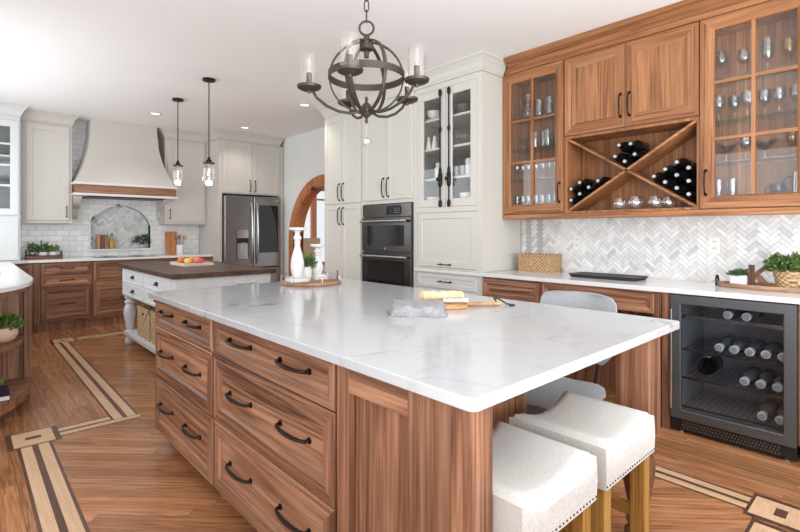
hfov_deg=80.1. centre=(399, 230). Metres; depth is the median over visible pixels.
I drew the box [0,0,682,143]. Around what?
ceiling
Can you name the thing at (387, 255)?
double oven
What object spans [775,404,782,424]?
wine bottle
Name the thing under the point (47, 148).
upper cabinet
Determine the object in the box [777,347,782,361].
wine bottle
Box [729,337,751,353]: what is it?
wine bottle
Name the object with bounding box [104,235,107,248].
serving board
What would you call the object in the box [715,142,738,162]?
coupe
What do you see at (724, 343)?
wine bottle
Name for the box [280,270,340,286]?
round tray
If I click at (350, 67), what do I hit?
chandelier
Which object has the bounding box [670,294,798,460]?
beverage cooler
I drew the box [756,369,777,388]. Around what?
wine bottle
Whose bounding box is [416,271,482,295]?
base cabinet
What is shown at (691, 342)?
wire shelf
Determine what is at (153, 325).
wicker basket
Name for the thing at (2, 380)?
succulent
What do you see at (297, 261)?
candlestick
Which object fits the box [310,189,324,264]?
window
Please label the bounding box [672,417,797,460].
vent grille
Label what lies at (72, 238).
backsplash
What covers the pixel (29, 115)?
crown molding
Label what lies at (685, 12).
crown molding
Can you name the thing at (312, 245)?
cup
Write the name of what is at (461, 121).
shelf
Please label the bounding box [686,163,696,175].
wine bottle
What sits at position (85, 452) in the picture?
floor
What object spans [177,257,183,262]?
orange
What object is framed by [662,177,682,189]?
wine bottle
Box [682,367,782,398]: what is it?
wire shelf
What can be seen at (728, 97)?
goblet
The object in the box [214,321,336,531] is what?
base cabinet
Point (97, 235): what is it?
serving board
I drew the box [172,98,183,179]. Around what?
pendant lamp
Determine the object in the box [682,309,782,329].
wire shelf
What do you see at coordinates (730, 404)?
wire shelf
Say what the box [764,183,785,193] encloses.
mug
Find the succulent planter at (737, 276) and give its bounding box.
[726,268,747,284]
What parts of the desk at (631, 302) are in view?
panel, drawer, panel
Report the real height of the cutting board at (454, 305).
0.039 m
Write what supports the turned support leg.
on the floor
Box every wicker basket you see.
[137,304,154,341]
[150,311,155,344]
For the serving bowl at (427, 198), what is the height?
0.119 m
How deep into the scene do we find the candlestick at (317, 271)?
3.42 m
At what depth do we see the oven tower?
5.07 m
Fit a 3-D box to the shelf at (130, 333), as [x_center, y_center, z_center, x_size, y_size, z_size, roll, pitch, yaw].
[-2.205,1.150,5.020,0.860,0.040,1.805,0,0,-43]
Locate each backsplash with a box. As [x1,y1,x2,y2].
[20,120,198,258]
[521,214,799,284]
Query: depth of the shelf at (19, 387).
3.36 m
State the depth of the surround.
7.56 m
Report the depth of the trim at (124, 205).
7.12 m
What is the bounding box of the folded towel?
[388,299,447,316]
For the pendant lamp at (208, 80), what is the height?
1.084 m
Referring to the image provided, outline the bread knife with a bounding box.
[442,298,467,302]
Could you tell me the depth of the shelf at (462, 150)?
4.78 m
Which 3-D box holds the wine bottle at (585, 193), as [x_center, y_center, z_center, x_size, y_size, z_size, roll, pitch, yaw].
[1.556,-0.299,3.944,0.285,0.083,0.084,0,0,-43]
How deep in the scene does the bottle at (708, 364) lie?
3.05 m
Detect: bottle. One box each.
[109,234,114,248]
[569,185,586,194]
[569,196,582,203]
[578,178,595,188]
[578,189,591,198]
[587,183,600,191]
[596,177,611,185]
[613,153,634,163]
[616,142,636,153]
[622,157,636,166]
[628,140,650,151]
[632,150,648,159]
[651,172,672,183]
[662,165,681,177]
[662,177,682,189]
[674,158,694,170]
[674,170,693,182]
[674,183,694,194]
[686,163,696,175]
[686,176,696,188]
[686,189,696,200]
[697,354,722,374]
[715,335,736,350]
[723,309,743,318]
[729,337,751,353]
[739,366,761,384]
[741,311,763,320]
[745,339,766,355]
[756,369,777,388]
[757,399,778,419]
[761,341,782,358]
[772,372,782,391]
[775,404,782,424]
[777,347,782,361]
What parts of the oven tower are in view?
door, door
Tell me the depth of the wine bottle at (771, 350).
2.83 m
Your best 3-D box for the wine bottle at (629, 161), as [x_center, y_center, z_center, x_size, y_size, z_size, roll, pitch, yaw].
[1.796,-0.523,3.683,0.285,0.083,0.084,0,0,-43]
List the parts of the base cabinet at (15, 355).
rail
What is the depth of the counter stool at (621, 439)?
1.59 m
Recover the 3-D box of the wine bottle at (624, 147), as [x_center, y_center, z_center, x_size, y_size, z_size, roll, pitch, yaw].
[1.767,-0.651,3.714,0.285,0.083,0.084,0,0,-43]
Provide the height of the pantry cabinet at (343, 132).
2.700 m
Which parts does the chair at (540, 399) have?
seat, backrest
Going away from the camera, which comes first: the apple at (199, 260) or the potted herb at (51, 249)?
the apple at (199, 260)
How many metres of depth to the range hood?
6.76 m
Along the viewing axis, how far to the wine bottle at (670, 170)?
3.43 m
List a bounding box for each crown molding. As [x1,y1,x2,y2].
[20,109,78,125]
[157,127,285,146]
[316,0,799,219]
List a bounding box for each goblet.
[728,97,741,121]
[757,89,772,117]
[772,88,786,113]
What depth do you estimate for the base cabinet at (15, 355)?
3.59 m
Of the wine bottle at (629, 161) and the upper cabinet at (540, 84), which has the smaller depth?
the wine bottle at (629, 161)
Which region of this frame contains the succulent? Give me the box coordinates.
[0,376,6,384]
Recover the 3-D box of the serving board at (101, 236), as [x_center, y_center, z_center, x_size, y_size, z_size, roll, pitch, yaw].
[-4.388,0.162,7.010,0.038,0.204,0.060,0,0,-43]
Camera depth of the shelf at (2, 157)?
5.94 m
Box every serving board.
[96,234,99,248]
[100,235,103,248]
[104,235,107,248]
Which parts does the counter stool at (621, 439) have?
leg, nailhead trim, leg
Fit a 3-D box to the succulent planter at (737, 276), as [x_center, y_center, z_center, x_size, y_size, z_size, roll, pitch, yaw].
[2.218,0.295,3.120,0.140,0.114,0.146,0,0,-43]
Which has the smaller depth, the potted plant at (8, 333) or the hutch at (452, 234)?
the potted plant at (8, 333)
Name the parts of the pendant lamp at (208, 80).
stem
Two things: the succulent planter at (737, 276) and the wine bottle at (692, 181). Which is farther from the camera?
the wine bottle at (692, 181)
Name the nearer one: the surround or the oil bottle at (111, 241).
the oil bottle at (111, 241)
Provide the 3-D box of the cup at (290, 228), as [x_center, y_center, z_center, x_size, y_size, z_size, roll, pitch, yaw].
[-0.705,-0.012,3.271,0.114,0.022,0.114,0,0,-43]
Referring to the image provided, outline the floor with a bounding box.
[0,321,799,531]
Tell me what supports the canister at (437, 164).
on the hutch at (452, 234)
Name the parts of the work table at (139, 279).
leg, drawer, drawer, drawer, drawer, panel, panel, panel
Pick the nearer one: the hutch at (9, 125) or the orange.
the orange
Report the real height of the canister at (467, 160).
0.164 m
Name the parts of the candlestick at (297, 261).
turned stem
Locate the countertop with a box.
[148,278,679,411]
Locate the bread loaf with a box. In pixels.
[419,290,463,301]
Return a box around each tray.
[25,250,62,259]
[170,261,213,266]
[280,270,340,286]
[569,272,647,280]
[715,274,799,292]
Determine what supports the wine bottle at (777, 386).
in the beverage cooler
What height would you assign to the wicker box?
0.159 m
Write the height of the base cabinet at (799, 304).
0.883 m
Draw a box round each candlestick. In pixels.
[286,227,308,282]
[310,244,327,279]
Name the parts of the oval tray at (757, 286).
handle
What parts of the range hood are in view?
moulding, moulding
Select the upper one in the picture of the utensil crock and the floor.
the utensil crock
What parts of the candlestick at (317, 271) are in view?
turned stem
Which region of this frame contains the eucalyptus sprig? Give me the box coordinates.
[131,234,150,243]
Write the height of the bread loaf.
0.054 m
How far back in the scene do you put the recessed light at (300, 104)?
5.87 m
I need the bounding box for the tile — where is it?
[91,206,147,248]
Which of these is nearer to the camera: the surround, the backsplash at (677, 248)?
the backsplash at (677, 248)
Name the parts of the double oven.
handle, handle, oven door, oven door, control panel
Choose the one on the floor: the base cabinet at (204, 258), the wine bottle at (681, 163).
the base cabinet at (204, 258)
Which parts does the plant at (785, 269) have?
pot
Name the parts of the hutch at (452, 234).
glass door, flap door, glass door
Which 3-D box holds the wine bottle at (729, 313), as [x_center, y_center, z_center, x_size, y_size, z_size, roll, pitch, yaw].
[2.114,0.517,3.017,0.285,0.074,0.076,0,0,-43]
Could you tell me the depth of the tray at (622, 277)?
3.67 m
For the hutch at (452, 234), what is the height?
1.783 m
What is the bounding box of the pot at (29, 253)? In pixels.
[28,252,36,255]
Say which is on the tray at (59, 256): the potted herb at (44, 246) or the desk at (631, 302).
the potted herb at (44, 246)
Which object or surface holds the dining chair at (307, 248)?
on the floor
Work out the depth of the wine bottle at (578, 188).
3.94 m
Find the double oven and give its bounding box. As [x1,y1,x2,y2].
[360,202,413,286]
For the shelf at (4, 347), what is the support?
attached to the base cabinet at (15, 355)
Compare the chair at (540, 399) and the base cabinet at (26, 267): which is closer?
the chair at (540, 399)
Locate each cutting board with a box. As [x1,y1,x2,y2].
[165,231,176,253]
[444,297,514,309]
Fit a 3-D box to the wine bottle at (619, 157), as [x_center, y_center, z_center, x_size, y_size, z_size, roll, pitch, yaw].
[1.747,-0.569,3.736,0.285,0.083,0.084,0,0,-43]
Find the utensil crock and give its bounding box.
[176,245,183,253]
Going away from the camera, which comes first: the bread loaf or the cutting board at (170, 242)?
the bread loaf
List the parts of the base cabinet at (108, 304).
drawer, drawer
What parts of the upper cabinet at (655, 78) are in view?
door, handle, handle, door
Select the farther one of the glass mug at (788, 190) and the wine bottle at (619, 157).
the wine bottle at (619, 157)
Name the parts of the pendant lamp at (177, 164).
stem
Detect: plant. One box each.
[0,310,26,342]
[302,251,317,279]
[762,251,799,287]
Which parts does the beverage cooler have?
handle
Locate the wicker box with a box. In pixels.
[518,253,561,272]
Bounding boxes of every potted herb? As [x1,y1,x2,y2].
[25,242,39,255]
[37,241,48,254]
[47,244,59,254]
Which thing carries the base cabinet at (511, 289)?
on the floor
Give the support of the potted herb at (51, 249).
on the tray at (59, 256)
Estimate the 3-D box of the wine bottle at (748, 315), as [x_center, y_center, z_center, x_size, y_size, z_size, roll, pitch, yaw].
[2.178,0.517,2.947,0.285,0.074,0.076,0,0,-43]
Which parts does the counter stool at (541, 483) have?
nailhead trim, leg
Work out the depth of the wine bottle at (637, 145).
3.61 m
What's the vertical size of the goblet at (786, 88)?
0.160 m
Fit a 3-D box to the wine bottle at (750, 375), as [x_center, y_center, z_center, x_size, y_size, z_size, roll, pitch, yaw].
[2.171,0.905,2.954,0.285,0.074,0.076,0,0,-43]
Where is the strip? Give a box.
[20,120,22,222]
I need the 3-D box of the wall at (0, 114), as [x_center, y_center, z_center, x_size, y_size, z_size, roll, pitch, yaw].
[-4.131,-0.135,7.263,4.250,2.840,0.125,0,0,-43]
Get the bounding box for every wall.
[0,114,215,258]
[264,76,704,281]
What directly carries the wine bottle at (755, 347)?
in the beverage cooler
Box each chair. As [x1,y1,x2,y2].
[303,238,324,273]
[526,290,616,414]
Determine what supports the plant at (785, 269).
on the oval tray at (757, 286)
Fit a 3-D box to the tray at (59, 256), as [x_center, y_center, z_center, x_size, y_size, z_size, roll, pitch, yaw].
[-4.696,0.314,6.278,0.389,0.110,0.204,0,0,-43]
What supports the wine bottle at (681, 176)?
in the wine rack
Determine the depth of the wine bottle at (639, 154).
3.57 m
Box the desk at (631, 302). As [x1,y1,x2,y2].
[542,282,674,428]
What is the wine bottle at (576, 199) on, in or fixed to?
in the wine rack
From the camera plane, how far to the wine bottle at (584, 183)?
3.89 m
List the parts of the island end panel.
rail, panel, corner post, panel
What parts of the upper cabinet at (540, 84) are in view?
handle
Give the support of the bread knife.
on the cutting board at (454, 305)
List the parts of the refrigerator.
door, dispenser panel, handle, handle, door, dark glass, freezer drawer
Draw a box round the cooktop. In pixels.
[90,254,155,257]
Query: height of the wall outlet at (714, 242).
0.115 m
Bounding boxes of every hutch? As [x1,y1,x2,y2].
[0,102,28,260]
[415,70,520,272]
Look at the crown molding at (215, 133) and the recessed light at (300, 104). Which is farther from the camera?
the crown molding at (215, 133)
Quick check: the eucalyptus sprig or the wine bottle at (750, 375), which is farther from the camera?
the eucalyptus sprig
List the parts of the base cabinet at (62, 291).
drawer, drawer, drawer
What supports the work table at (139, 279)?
on the floor
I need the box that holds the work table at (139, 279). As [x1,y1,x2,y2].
[117,260,276,353]
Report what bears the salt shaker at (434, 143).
on the hutch at (452, 234)
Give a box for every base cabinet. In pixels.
[0,285,30,420]
[14,263,32,332]
[33,261,91,332]
[92,258,157,325]
[155,300,214,484]
[158,257,211,260]
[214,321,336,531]
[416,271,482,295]
[482,277,541,302]
[799,304,799,446]
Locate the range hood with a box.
[70,118,177,219]
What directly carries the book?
on the base cabinet at (15, 355)
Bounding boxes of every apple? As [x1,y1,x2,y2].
[184,258,191,263]
[197,257,203,262]
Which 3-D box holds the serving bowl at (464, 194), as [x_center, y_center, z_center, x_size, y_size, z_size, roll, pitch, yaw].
[0.648,-0.286,4.481,0.180,0.139,0.180,0,0,-43]
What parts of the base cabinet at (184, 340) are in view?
handle, handle, handle, drawer, drawer, drawer, handle, handle, handle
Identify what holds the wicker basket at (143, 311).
on the work table at (139, 279)
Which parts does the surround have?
door, door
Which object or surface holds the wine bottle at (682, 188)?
in the wine rack
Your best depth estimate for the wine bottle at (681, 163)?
3.37 m
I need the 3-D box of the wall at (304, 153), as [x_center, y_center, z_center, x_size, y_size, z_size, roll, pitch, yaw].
[1.128,-0.135,4.794,0.150,2.840,10.930,0,0,-43]
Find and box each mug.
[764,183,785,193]
[783,175,791,191]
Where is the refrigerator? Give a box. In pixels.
[222,195,279,281]
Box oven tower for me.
[363,91,415,287]
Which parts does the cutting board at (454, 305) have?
handle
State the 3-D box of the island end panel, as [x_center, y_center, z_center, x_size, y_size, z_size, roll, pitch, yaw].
[0.394,0.844,1.667,1.122,0.883,0.531,0,0,-43]
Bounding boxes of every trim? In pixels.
[87,204,152,250]
[289,174,324,275]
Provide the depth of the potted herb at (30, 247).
6.17 m
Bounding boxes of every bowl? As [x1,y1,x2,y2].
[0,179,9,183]
[426,110,438,118]
[426,197,438,207]
[454,103,469,112]
[459,192,472,205]
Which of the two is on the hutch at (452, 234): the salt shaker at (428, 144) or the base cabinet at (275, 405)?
the salt shaker at (428, 144)
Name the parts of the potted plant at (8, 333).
pot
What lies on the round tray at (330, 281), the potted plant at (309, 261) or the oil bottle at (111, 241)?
the potted plant at (309, 261)
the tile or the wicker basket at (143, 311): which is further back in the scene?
the tile
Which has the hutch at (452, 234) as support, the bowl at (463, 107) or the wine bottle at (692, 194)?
the bowl at (463, 107)
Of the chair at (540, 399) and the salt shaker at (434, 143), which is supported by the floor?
the chair at (540, 399)
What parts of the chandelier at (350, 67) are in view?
drip plate, arm, drip plate, drip plate, arm, arm, arm, arm, drip plate, drip plate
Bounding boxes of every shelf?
[0,154,9,160]
[0,335,22,354]
[0,377,30,415]
[124,329,154,353]
[424,111,469,131]
[424,142,469,157]
[424,174,469,184]
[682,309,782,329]
[682,338,782,366]
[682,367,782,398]
[682,389,782,430]
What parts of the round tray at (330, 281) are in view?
rail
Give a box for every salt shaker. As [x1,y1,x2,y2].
[426,137,431,149]
[432,136,437,148]
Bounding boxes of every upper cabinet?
[23,120,71,222]
[159,138,205,224]
[503,60,566,214]
[565,22,699,136]
[700,0,799,209]
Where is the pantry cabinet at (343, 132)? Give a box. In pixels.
[325,109,362,280]
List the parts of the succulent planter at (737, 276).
planter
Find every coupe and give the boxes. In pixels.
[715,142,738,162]
[757,137,779,159]
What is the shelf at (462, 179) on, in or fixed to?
attached to the hutch at (452, 234)
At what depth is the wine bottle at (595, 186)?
3.83 m
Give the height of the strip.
1.312 m
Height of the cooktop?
0.008 m
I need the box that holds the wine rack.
[565,116,700,212]
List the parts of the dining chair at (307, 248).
backrest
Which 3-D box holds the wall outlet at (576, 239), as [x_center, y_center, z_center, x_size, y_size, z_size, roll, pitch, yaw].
[1.561,0.102,4.194,0.009,0.115,0.072,0,0,-43]
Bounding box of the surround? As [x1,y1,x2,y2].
[199,139,282,280]
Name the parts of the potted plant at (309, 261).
pot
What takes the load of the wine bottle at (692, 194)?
in the wine rack
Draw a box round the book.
[0,385,10,401]
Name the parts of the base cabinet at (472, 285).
drawer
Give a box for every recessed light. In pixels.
[149,112,161,114]
[298,103,310,106]
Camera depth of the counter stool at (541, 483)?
1.29 m
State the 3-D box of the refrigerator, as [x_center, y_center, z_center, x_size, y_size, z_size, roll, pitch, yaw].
[-2.587,0.367,7.881,0.950,1.835,0.894,0,0,-43]
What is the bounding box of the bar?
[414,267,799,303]
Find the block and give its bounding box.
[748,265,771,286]
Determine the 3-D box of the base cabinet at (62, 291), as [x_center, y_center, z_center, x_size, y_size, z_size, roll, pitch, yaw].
[-4.534,0.844,6.362,0.628,0.883,0.617,0,0,-43]
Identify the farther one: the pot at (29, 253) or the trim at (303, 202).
the trim at (303, 202)
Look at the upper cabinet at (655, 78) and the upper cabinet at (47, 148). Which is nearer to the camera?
the upper cabinet at (655, 78)
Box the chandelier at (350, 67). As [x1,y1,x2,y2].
[297,0,428,146]
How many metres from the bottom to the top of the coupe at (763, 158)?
0.125 m
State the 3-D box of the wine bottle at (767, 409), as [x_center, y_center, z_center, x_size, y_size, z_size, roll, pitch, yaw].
[2.229,1.090,2.892,0.285,0.074,0.076,0,0,-43]
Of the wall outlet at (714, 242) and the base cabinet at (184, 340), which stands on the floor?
the base cabinet at (184, 340)
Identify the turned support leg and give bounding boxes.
[616,337,659,531]
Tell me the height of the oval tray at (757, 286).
0.075 m
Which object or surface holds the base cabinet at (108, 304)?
on the floor
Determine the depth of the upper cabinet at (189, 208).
7.44 m
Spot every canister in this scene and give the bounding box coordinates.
[435,163,438,177]
[465,158,469,174]
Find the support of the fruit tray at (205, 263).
on the work table at (139, 279)
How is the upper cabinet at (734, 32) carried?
attached to the wall at (304, 153)
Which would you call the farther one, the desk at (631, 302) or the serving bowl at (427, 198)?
the serving bowl at (427, 198)
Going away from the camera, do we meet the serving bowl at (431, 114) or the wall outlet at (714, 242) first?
the wall outlet at (714, 242)
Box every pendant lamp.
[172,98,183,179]
[202,77,214,173]
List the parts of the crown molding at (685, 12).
crown, light rail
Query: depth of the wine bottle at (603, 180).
3.78 m
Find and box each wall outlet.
[573,236,580,248]
[709,237,719,252]
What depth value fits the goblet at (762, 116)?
3.11 m
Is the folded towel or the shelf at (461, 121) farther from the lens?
the shelf at (461, 121)
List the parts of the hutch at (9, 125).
glass door, door, crown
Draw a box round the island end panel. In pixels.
[337,365,525,531]
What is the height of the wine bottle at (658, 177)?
0.083 m
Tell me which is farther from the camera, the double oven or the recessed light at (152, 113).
the recessed light at (152, 113)
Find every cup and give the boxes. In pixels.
[289,227,305,230]
[310,244,324,246]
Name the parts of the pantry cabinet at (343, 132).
door, door, door, door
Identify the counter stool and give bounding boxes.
[493,421,597,531]
[509,391,654,531]

